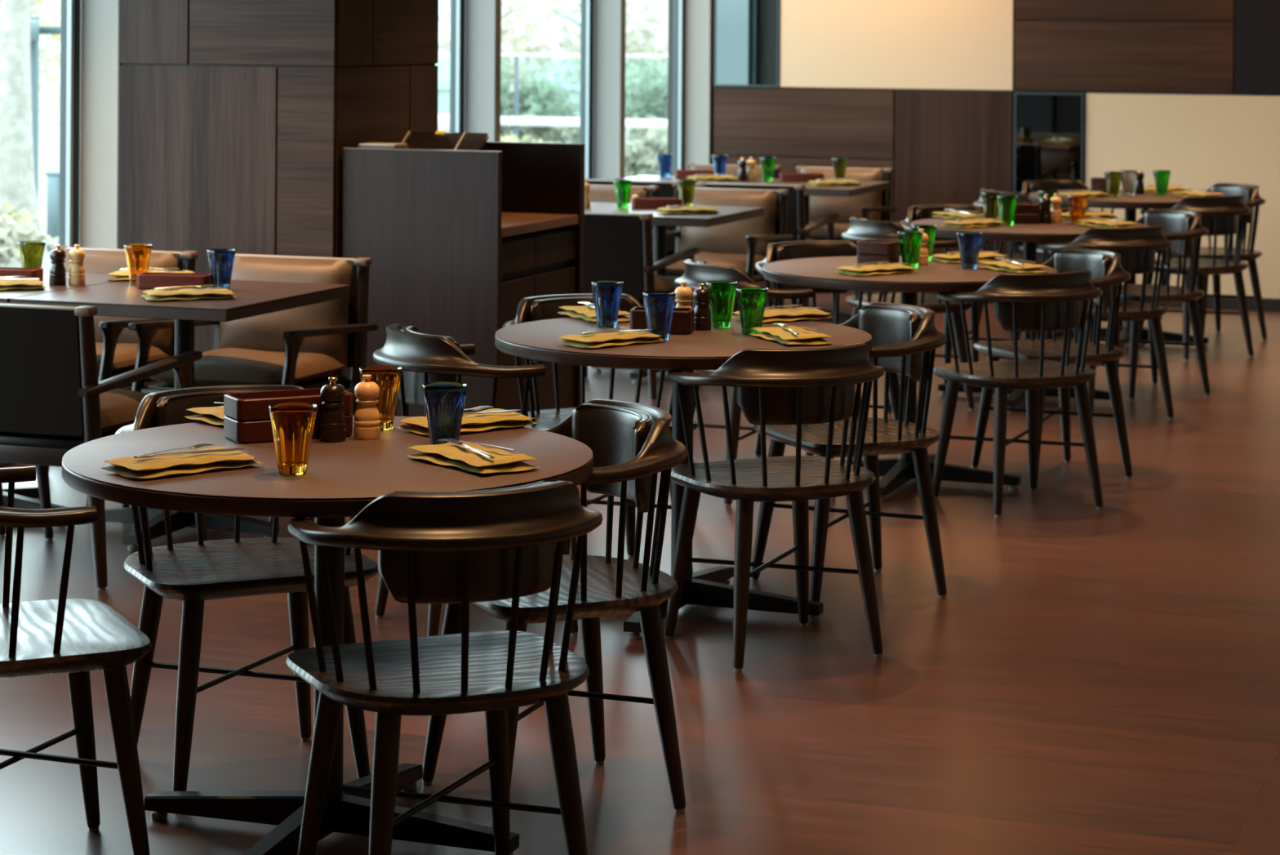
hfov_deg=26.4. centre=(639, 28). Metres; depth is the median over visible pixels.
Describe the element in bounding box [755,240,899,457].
spindle chair
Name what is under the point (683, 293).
pepper mill
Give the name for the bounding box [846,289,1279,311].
baseboard
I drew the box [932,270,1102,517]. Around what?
spindle chair
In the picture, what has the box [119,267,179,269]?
fork
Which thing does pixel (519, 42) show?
tree
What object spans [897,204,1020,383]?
spindle chair
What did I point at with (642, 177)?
square table
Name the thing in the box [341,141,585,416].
base cabinet
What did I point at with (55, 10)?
tree
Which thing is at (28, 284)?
napkin
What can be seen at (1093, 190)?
knife
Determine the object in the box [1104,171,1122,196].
tumbler
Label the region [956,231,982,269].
tumbler
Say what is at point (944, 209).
fork
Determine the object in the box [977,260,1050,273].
napkin
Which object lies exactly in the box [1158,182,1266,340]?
spindle chair
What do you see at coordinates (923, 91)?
wall
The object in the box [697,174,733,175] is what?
knife
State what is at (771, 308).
knife
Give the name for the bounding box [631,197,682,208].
box
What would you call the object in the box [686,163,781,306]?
armchair
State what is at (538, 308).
spindle chair
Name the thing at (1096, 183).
box
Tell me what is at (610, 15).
pillar
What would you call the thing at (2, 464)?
wall
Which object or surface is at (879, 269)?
napkin
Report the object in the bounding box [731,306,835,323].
napkin
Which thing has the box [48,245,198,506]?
armchair
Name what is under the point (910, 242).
tumbler
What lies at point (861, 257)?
tray
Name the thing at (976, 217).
fork
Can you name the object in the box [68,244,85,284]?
pepper mill
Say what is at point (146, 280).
box
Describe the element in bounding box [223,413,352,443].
tray
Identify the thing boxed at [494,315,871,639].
round table
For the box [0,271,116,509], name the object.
square table
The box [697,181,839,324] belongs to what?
armchair
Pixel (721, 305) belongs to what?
tumbler
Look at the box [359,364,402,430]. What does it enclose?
tumbler
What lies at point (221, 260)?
tumbler
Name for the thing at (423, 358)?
spindle chair
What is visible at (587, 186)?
pepper mill
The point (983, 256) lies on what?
napkin
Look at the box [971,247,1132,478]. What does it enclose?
spindle chair
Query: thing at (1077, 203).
tumbler
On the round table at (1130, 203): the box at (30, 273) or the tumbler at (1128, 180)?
the tumbler at (1128, 180)
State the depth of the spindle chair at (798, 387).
6.66 m
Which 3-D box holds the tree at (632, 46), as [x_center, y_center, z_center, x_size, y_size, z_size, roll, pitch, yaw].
[-0.469,-0.125,30.846,1.879,3.380,1.600,0,0,20]
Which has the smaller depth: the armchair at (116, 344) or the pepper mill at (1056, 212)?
the armchair at (116, 344)
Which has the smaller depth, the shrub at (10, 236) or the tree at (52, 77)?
the shrub at (10, 236)
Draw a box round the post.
[44,171,59,250]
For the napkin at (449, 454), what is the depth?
5.00 m
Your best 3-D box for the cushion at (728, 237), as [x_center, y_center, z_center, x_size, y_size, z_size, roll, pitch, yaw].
[0.413,0.944,13.024,0.480,0.344,0.147,0,0,20]
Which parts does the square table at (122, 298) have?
arm, arm, arm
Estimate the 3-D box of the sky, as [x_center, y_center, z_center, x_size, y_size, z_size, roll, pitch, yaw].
[-7.705,-0.598,45.336,42.500,4.220,4.070,0,0,20]
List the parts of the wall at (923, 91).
wood panel, wood panel, cream panel, wood panel, wood panel, wood panel, cream panel, dark panel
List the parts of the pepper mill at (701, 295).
knob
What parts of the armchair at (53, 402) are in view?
rail, panel, leg, seat frame, post, armrest, leg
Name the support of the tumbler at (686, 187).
on the square table at (660, 222)
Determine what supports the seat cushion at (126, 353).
on the armchair at (116, 344)
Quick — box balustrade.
[437,52,667,138]
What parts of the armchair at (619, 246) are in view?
leg, panel, post, seat frame, armrest, rail, leg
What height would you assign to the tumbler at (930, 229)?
0.122 m
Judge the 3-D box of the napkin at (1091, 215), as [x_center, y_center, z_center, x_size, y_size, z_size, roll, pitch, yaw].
[1.929,0.811,11.790,0.268,0.029,0.140,0,0,-25]
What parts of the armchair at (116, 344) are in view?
leg, seat frame, armrest, rail, panel, post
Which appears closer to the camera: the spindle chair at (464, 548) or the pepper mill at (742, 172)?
the spindle chair at (464, 548)
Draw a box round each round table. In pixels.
[62,415,593,854]
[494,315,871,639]
[762,255,1057,501]
[910,216,1149,411]
[1028,189,1228,347]
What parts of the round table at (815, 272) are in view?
arm, arm, arm, arm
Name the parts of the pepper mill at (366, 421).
knob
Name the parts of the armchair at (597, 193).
post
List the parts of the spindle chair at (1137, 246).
leg, leg, bow rail, leg, seat, leg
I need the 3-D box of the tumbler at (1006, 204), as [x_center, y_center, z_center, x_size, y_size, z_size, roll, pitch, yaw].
[1.532,0.760,11.382,0.088,0.122,0.088,0,0,-1]
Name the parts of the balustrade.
post, rail, rail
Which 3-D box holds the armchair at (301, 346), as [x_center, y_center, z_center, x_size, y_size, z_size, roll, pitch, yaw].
[-1.258,1.147,8.801,0.596,0.781,0.704,0,0,20]
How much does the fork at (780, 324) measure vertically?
0.006 m
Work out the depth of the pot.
12.40 m
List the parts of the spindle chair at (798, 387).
leg, leg, seat, bow rail, leg, leg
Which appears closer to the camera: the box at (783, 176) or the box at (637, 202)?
the box at (637, 202)
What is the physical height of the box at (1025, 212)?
0.084 m
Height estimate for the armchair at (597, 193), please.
0.781 m
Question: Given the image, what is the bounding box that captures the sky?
[39,0,668,133]
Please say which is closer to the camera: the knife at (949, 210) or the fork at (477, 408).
the fork at (477, 408)
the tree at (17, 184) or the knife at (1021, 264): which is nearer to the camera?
the knife at (1021, 264)
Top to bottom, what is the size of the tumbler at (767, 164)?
0.122 m
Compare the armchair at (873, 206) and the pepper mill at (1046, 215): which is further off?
the armchair at (873, 206)
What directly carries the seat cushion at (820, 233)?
on the armchair at (873, 206)
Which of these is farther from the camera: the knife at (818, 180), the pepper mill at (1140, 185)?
the knife at (818, 180)
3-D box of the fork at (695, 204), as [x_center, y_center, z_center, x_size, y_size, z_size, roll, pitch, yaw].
[0.197,0.778,11.964,0.187,0.006,0.018,0,0,-33]
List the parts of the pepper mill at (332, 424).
knob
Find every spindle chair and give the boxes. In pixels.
[0,466,151,854]
[115,384,378,791]
[285,480,602,854]
[373,323,578,635]
[421,398,687,827]
[502,293,697,572]
[664,342,884,671]
[674,258,835,506]
[751,302,946,601]
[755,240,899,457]
[841,216,973,414]
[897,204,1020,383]
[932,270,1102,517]
[970,188,1084,345]
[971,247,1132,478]
[1018,179,1123,337]
[1038,225,1173,421]
[1084,208,1210,399]
[1138,195,1253,360]
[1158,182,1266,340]
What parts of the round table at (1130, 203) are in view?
arm, arm, arm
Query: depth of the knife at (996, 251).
9.60 m
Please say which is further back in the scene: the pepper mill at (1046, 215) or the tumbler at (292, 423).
the pepper mill at (1046, 215)
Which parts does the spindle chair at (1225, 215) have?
leg, leg, bow rail, leg, seat, leg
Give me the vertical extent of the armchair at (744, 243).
0.781 m
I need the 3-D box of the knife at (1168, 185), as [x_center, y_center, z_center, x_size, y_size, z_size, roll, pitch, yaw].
[2.650,0.798,13.783,0.208,0.006,0.014,0,0,-14]
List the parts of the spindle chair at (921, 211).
bow rail, seat, leg, leg, leg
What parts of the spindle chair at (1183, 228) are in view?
leg, leg, seat, bow rail, leg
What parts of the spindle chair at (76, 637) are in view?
bow rail, seat, leg, leg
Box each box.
[0,266,43,281]
[137,271,212,289]
[223,387,352,443]
[629,306,694,334]
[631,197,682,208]
[675,169,714,178]
[778,172,823,182]
[857,239,899,265]
[1013,202,1039,223]
[1090,177,1107,195]
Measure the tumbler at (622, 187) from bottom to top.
0.122 m
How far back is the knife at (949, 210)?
11.70 m
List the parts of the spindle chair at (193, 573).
leg, leg, bow rail, seat, leg, leg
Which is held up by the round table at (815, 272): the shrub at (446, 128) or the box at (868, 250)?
the box at (868, 250)
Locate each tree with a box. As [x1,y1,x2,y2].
[0,0,42,238]
[0,0,60,134]
[31,0,60,112]
[39,4,60,97]
[438,0,559,88]
[532,0,667,102]
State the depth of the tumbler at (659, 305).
7.08 m
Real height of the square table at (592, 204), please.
0.735 m
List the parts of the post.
lid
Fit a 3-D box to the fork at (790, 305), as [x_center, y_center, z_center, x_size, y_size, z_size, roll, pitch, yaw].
[0.381,0.779,7.616,0.187,0.006,0.018,0,0,-41]
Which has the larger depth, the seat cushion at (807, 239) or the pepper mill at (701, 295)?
the seat cushion at (807, 239)
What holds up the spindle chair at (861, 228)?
on the floor
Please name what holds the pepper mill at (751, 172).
on the square table at (866, 187)
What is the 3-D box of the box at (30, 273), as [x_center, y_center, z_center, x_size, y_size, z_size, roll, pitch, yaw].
[-1.990,0.775,8.549,0.225,0.044,0.085,0,0,8]
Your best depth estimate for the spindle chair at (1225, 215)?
12.91 m
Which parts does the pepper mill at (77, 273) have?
knob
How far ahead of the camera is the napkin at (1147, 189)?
13.75 m
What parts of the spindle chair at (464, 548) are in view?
leg, leg, seat, bow rail, leg, leg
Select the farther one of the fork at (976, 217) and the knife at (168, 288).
the fork at (976, 217)
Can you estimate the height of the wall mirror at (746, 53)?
1.677 m
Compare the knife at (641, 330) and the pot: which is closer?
the knife at (641, 330)
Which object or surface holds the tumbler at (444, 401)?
on the round table at (341, 478)
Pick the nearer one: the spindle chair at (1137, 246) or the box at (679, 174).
the spindle chair at (1137, 246)
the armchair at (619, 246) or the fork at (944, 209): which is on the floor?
the armchair at (619, 246)
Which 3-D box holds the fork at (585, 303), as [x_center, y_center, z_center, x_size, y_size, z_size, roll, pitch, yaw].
[-0.114,0.776,7.632,0.018,0.006,0.187,0,0,-36]
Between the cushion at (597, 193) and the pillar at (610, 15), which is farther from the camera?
the pillar at (610, 15)
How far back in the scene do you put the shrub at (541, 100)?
28.06 m
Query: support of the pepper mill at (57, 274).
on the square table at (28, 498)
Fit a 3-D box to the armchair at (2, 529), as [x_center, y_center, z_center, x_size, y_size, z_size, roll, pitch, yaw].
[-2.288,1.139,8.005,0.596,0.781,0.704,0,0,20]
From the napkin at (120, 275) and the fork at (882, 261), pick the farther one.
the fork at (882, 261)
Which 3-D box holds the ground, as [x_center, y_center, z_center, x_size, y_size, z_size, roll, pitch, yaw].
[-17.730,1.532,25.072,39.550,0.180,85.000,0,0,20]
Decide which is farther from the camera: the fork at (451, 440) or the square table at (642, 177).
the square table at (642, 177)
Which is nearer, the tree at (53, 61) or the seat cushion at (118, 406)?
the seat cushion at (118, 406)
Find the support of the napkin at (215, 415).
on the round table at (341, 478)
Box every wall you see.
[0,462,13,466]
[666,0,1279,300]
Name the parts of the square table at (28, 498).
arm, arm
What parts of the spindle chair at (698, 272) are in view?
leg, seat, leg, bow rail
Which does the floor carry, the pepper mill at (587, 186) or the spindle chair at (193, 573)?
the spindle chair at (193, 573)
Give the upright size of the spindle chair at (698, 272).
0.772 m
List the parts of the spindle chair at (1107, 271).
leg, leg, seat, leg, bow rail, leg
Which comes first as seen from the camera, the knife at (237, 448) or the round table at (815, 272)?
the knife at (237, 448)
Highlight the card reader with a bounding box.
[357,142,408,148]
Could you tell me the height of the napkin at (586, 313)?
0.029 m
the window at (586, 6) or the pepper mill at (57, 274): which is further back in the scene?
the window at (586, 6)
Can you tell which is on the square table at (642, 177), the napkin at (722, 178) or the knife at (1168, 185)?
the napkin at (722, 178)
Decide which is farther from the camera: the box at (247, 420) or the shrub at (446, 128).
the shrub at (446, 128)
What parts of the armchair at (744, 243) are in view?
armrest, post, seat frame, leg, rail, armrest, panel, post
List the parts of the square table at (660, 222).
arm, arm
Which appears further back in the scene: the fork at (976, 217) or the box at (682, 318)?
the fork at (976, 217)
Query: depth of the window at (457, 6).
13.23 m
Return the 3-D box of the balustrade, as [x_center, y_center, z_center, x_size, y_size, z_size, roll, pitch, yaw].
[-0.394,0.906,26.213,9.540,1.314,0.100,0,0,20]
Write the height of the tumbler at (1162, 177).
0.122 m
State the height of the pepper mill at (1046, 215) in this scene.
0.124 m
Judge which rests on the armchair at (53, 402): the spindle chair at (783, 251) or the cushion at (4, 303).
the cushion at (4, 303)
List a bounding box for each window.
[58,0,79,247]
[78,0,81,244]
[449,0,465,132]
[464,0,593,178]
[592,0,684,175]
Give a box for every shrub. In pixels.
[0,203,38,236]
[0,213,58,266]
[437,124,449,132]
[500,61,580,143]
[500,133,554,142]
[624,125,667,177]
[625,61,667,146]
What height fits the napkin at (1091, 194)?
0.029 m
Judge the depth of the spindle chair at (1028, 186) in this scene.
14.12 m
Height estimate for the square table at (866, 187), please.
0.735 m
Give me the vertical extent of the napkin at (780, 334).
0.029 m
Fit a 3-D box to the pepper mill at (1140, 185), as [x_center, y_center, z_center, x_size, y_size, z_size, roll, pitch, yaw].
[2.496,0.766,13.626,0.052,0.124,0.052,0,0,-33]
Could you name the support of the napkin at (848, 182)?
on the square table at (866, 187)
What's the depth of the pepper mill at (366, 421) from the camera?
5.36 m
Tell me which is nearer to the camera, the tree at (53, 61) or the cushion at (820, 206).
the cushion at (820, 206)
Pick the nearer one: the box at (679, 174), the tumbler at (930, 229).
the tumbler at (930, 229)
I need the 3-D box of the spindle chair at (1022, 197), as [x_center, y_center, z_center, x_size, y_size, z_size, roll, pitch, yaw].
[1.869,1.173,13.284,0.479,0.772,0.541,0,0,-25]
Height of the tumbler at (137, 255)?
0.122 m
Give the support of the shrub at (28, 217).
on the ground
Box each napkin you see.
[0,279,45,290]
[101,446,261,479]
[106,270,195,280]
[140,288,236,301]
[184,405,226,426]
[395,408,537,436]
[406,441,540,473]
[556,328,662,348]
[557,305,629,322]
[656,206,719,214]
[684,175,738,182]
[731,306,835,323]
[749,325,832,345]
[806,179,861,186]
[834,262,916,276]
[929,252,1007,263]
[930,211,984,218]
[940,218,1004,228]
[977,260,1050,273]
[1057,191,1109,198]
[1061,212,1118,220]
[1075,218,1137,227]
[1144,186,1187,193]
[1169,191,1223,196]
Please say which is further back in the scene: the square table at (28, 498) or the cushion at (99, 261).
the cushion at (99, 261)
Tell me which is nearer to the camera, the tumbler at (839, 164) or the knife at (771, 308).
the knife at (771, 308)
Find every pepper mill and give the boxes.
[48,244,66,285]
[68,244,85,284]
[319,376,346,442]
[353,374,380,439]
[584,179,590,207]
[674,281,693,307]
[693,283,711,330]
[737,157,746,180]
[746,156,755,180]
[918,228,928,265]
[1040,194,1052,223]
[1050,193,1062,223]
[1133,168,1144,194]
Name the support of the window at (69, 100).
in the wall at (2, 464)
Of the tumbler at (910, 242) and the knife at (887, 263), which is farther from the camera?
the tumbler at (910, 242)
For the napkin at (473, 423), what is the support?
on the round table at (341, 478)
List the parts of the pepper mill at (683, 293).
knob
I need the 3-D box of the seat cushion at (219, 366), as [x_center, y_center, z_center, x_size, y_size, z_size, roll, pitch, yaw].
[-1.264,1.092,8.784,0.472,0.096,0.510,0,0,20]
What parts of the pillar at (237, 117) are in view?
cladding panel, cladding panel, cladding panel, cladding panel, cladding panel, cladding panel, cladding panel, cladding panel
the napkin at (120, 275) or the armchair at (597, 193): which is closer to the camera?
the napkin at (120, 275)
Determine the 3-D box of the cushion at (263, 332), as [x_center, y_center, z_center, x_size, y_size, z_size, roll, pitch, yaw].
[-1.185,0.933,8.997,0.480,0.344,0.147,0,0,20]
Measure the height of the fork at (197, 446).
0.006 m
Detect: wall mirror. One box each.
[713,0,779,87]
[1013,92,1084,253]
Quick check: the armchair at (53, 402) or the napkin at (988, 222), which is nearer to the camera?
the armchair at (53, 402)
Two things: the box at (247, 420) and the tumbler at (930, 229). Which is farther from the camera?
the tumbler at (930, 229)
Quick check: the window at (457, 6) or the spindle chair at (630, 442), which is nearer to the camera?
the spindle chair at (630, 442)
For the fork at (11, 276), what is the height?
0.006 m
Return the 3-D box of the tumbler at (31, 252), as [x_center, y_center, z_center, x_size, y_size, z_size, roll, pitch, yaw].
[-1.924,0.736,8.619,0.088,0.122,0.088,0,0,-31]
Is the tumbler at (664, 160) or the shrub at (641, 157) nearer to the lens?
the tumbler at (664, 160)
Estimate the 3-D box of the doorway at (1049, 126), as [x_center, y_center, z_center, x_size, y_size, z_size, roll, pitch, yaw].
[2.335,0.930,15.588,0.401,1.125,0.013,0,0,20]
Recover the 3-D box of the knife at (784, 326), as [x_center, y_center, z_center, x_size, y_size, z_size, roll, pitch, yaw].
[0.388,0.783,7.087,0.014,0.006,0.208,0,0,-8]
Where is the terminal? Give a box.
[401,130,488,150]
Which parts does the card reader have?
box lid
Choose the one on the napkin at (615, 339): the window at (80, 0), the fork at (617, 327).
the fork at (617, 327)
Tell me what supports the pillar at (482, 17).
in the wall at (2, 464)
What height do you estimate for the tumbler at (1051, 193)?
0.122 m
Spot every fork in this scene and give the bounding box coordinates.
[0,275,26,278]
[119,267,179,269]
[133,443,213,457]
[155,284,214,288]
[426,405,493,417]
[438,438,515,451]
[577,302,620,309]
[581,326,626,334]
[666,204,700,206]
[764,304,801,308]
[772,323,817,331]
[853,260,888,265]
[944,208,979,212]
[956,216,980,219]
[995,257,1035,262]
[1094,216,1126,220]
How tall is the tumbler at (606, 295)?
0.122 m
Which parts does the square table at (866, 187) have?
arm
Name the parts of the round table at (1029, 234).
arm, arm, arm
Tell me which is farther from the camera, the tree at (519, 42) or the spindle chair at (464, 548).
the tree at (519, 42)
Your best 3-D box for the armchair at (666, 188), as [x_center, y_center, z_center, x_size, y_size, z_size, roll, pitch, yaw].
[0.052,1.156,14.054,0.596,0.781,0.704,0,0,20]
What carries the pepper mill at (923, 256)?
on the round table at (815, 272)
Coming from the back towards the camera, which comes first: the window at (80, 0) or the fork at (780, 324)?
the window at (80, 0)
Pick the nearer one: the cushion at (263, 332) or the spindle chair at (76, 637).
the spindle chair at (76, 637)
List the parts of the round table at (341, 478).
arm, arm, arm, arm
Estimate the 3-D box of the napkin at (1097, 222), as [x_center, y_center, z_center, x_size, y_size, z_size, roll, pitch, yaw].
[1.940,0.811,11.314,0.140,0.029,0.268,0,0,-28]
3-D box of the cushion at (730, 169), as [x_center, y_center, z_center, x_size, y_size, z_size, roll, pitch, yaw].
[0.495,0.945,15.324,0.480,0.344,0.147,0,0,20]
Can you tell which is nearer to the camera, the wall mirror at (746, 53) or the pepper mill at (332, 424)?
the pepper mill at (332, 424)
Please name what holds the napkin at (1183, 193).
on the round table at (1130, 203)
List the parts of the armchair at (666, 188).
seat frame, post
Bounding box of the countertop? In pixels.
[501,212,578,237]
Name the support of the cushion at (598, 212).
on the armchair at (619, 246)
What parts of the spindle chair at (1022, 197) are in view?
leg, bow rail, seat, leg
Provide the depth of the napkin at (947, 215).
11.71 m
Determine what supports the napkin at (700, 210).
on the square table at (660, 222)
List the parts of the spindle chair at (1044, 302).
leg, leg, seat, bow rail, leg, leg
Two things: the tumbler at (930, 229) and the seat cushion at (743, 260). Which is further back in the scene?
the seat cushion at (743, 260)
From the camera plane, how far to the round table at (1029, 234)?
11.19 m
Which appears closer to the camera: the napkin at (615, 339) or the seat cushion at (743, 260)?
the napkin at (615, 339)
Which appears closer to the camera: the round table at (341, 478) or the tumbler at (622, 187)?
the round table at (341, 478)
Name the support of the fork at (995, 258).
on the napkin at (1002, 265)
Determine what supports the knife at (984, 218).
on the napkin at (988, 222)
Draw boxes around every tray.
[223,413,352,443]
[857,253,899,265]
[1013,213,1039,223]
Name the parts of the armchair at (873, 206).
leg, armrest, panel, post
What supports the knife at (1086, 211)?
on the napkin at (1091, 215)
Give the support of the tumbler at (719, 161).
on the square table at (642, 177)
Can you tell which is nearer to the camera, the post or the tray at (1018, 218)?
the tray at (1018, 218)
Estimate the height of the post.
0.545 m
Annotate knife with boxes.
[0,278,39,279]
[124,269,185,271]
[138,447,244,457]
[158,287,229,289]
[449,441,494,458]
[462,408,521,414]
[581,328,651,334]
[668,205,715,207]
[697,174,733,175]
[764,306,822,310]
[780,325,799,334]
[817,179,846,180]
[853,262,907,266]
[947,250,999,253]
[949,209,972,213]
[955,217,998,220]
[1000,258,1024,265]
[1067,211,1111,213]
[1070,190,1103,192]
[1094,217,1119,222]
[1144,185,1182,186]
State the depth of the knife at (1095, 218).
11.27 m
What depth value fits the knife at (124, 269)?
8.64 m
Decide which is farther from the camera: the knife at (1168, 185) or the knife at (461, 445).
the knife at (1168, 185)
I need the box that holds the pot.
[631,195,639,205]
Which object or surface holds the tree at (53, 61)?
on the ground
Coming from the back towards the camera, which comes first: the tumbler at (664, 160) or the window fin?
the window fin
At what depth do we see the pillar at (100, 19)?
9.94 m
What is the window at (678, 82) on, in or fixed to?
in the wall at (2, 464)
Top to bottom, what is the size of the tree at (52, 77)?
3.496 m
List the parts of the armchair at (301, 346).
leg, rail, armrest, post, seat frame, leg, armrest, rail, panel, rail, post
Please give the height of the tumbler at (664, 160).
0.122 m
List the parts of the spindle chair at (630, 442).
leg, leg, seat, leg, bow rail, leg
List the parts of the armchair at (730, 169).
post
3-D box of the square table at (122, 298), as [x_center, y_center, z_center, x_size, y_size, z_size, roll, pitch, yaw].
[-1.389,1.169,8.303,0.722,0.735,0.800,0,0,20]
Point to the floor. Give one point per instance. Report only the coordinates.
(1086, 679)
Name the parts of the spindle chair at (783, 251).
leg, bow rail, leg, leg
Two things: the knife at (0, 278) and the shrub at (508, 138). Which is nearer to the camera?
the knife at (0, 278)
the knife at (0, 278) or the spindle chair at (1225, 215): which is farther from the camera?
the spindle chair at (1225, 215)
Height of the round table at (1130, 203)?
0.735 m
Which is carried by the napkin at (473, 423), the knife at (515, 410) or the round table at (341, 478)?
the knife at (515, 410)
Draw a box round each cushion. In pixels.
[0,302,82,306]
[0,388,148,435]
[62,248,177,356]
[95,342,173,376]
[147,347,348,386]
[217,255,352,366]
[588,186,647,203]
[598,212,641,213]
[666,251,765,275]
[680,188,777,257]
[690,164,762,177]
[800,167,884,223]
[806,237,817,240]
[809,221,850,240]
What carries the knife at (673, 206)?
on the napkin at (700, 210)
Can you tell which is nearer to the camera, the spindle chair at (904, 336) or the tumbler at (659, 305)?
the tumbler at (659, 305)
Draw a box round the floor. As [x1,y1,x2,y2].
[0,293,1279,854]
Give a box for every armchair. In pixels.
[0,302,207,589]
[0,462,5,536]
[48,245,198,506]
[120,253,377,522]
[583,212,700,399]
[584,177,679,257]
[588,184,658,241]
[652,186,793,307]
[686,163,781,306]
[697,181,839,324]
[764,165,897,308]
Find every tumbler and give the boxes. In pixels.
[17,240,45,267]
[124,244,152,284]
[207,248,235,289]
[268,402,317,475]
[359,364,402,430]
[422,381,467,444]
[591,280,623,328]
[613,179,632,207]
[642,290,675,340]
[656,153,672,176]
[676,179,696,207]
[705,280,737,328]
[711,154,728,176]
[735,286,768,335]
[760,157,776,180]
[831,157,848,179]
[897,231,923,267]
[911,224,937,260]
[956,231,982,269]
[981,191,1001,220]
[996,195,1017,225]
[1038,190,1058,208]
[1066,194,1088,224]
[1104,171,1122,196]
[1120,169,1137,195]
[1152,169,1170,195]
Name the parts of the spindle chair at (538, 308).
leg, bow rail, seat, leg, leg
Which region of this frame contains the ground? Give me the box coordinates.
[0,120,631,271]
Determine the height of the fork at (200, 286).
0.006 m
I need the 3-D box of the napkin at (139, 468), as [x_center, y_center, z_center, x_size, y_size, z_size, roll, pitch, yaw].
[-0.835,0.792,4.973,0.268,0.029,0.140,0,0,-40]
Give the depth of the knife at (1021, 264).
9.19 m
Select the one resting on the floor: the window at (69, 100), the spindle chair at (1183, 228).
the spindle chair at (1183, 228)
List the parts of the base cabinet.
panel, door, drawer, panel, drawer, door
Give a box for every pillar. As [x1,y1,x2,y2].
[79,0,122,248]
[117,0,438,375]
[464,0,501,142]
[592,0,626,179]
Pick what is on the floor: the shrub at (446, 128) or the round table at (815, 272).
the round table at (815, 272)
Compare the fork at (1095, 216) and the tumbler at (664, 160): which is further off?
the tumbler at (664, 160)
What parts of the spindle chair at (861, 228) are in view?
leg, leg, bow rail, seat, leg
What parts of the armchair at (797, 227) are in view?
panel, post, armrest, leg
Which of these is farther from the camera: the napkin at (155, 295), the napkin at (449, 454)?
the napkin at (155, 295)
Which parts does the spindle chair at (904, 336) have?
leg, leg, seat, leg, bow rail, leg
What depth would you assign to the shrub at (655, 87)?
27.61 m
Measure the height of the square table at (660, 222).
0.735 m
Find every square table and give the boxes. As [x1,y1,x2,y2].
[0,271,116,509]
[9,280,350,551]
[584,201,614,208]
[584,202,764,383]
[611,174,759,187]
[734,177,889,321]
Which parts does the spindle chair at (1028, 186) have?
seat, bow rail, leg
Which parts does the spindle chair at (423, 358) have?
leg, leg, bow rail, leg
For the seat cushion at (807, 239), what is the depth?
13.89 m
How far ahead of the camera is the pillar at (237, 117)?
9.77 m
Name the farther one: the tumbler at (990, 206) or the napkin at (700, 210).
the napkin at (700, 210)
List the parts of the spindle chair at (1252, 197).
leg, leg, seat, leg, bow rail, leg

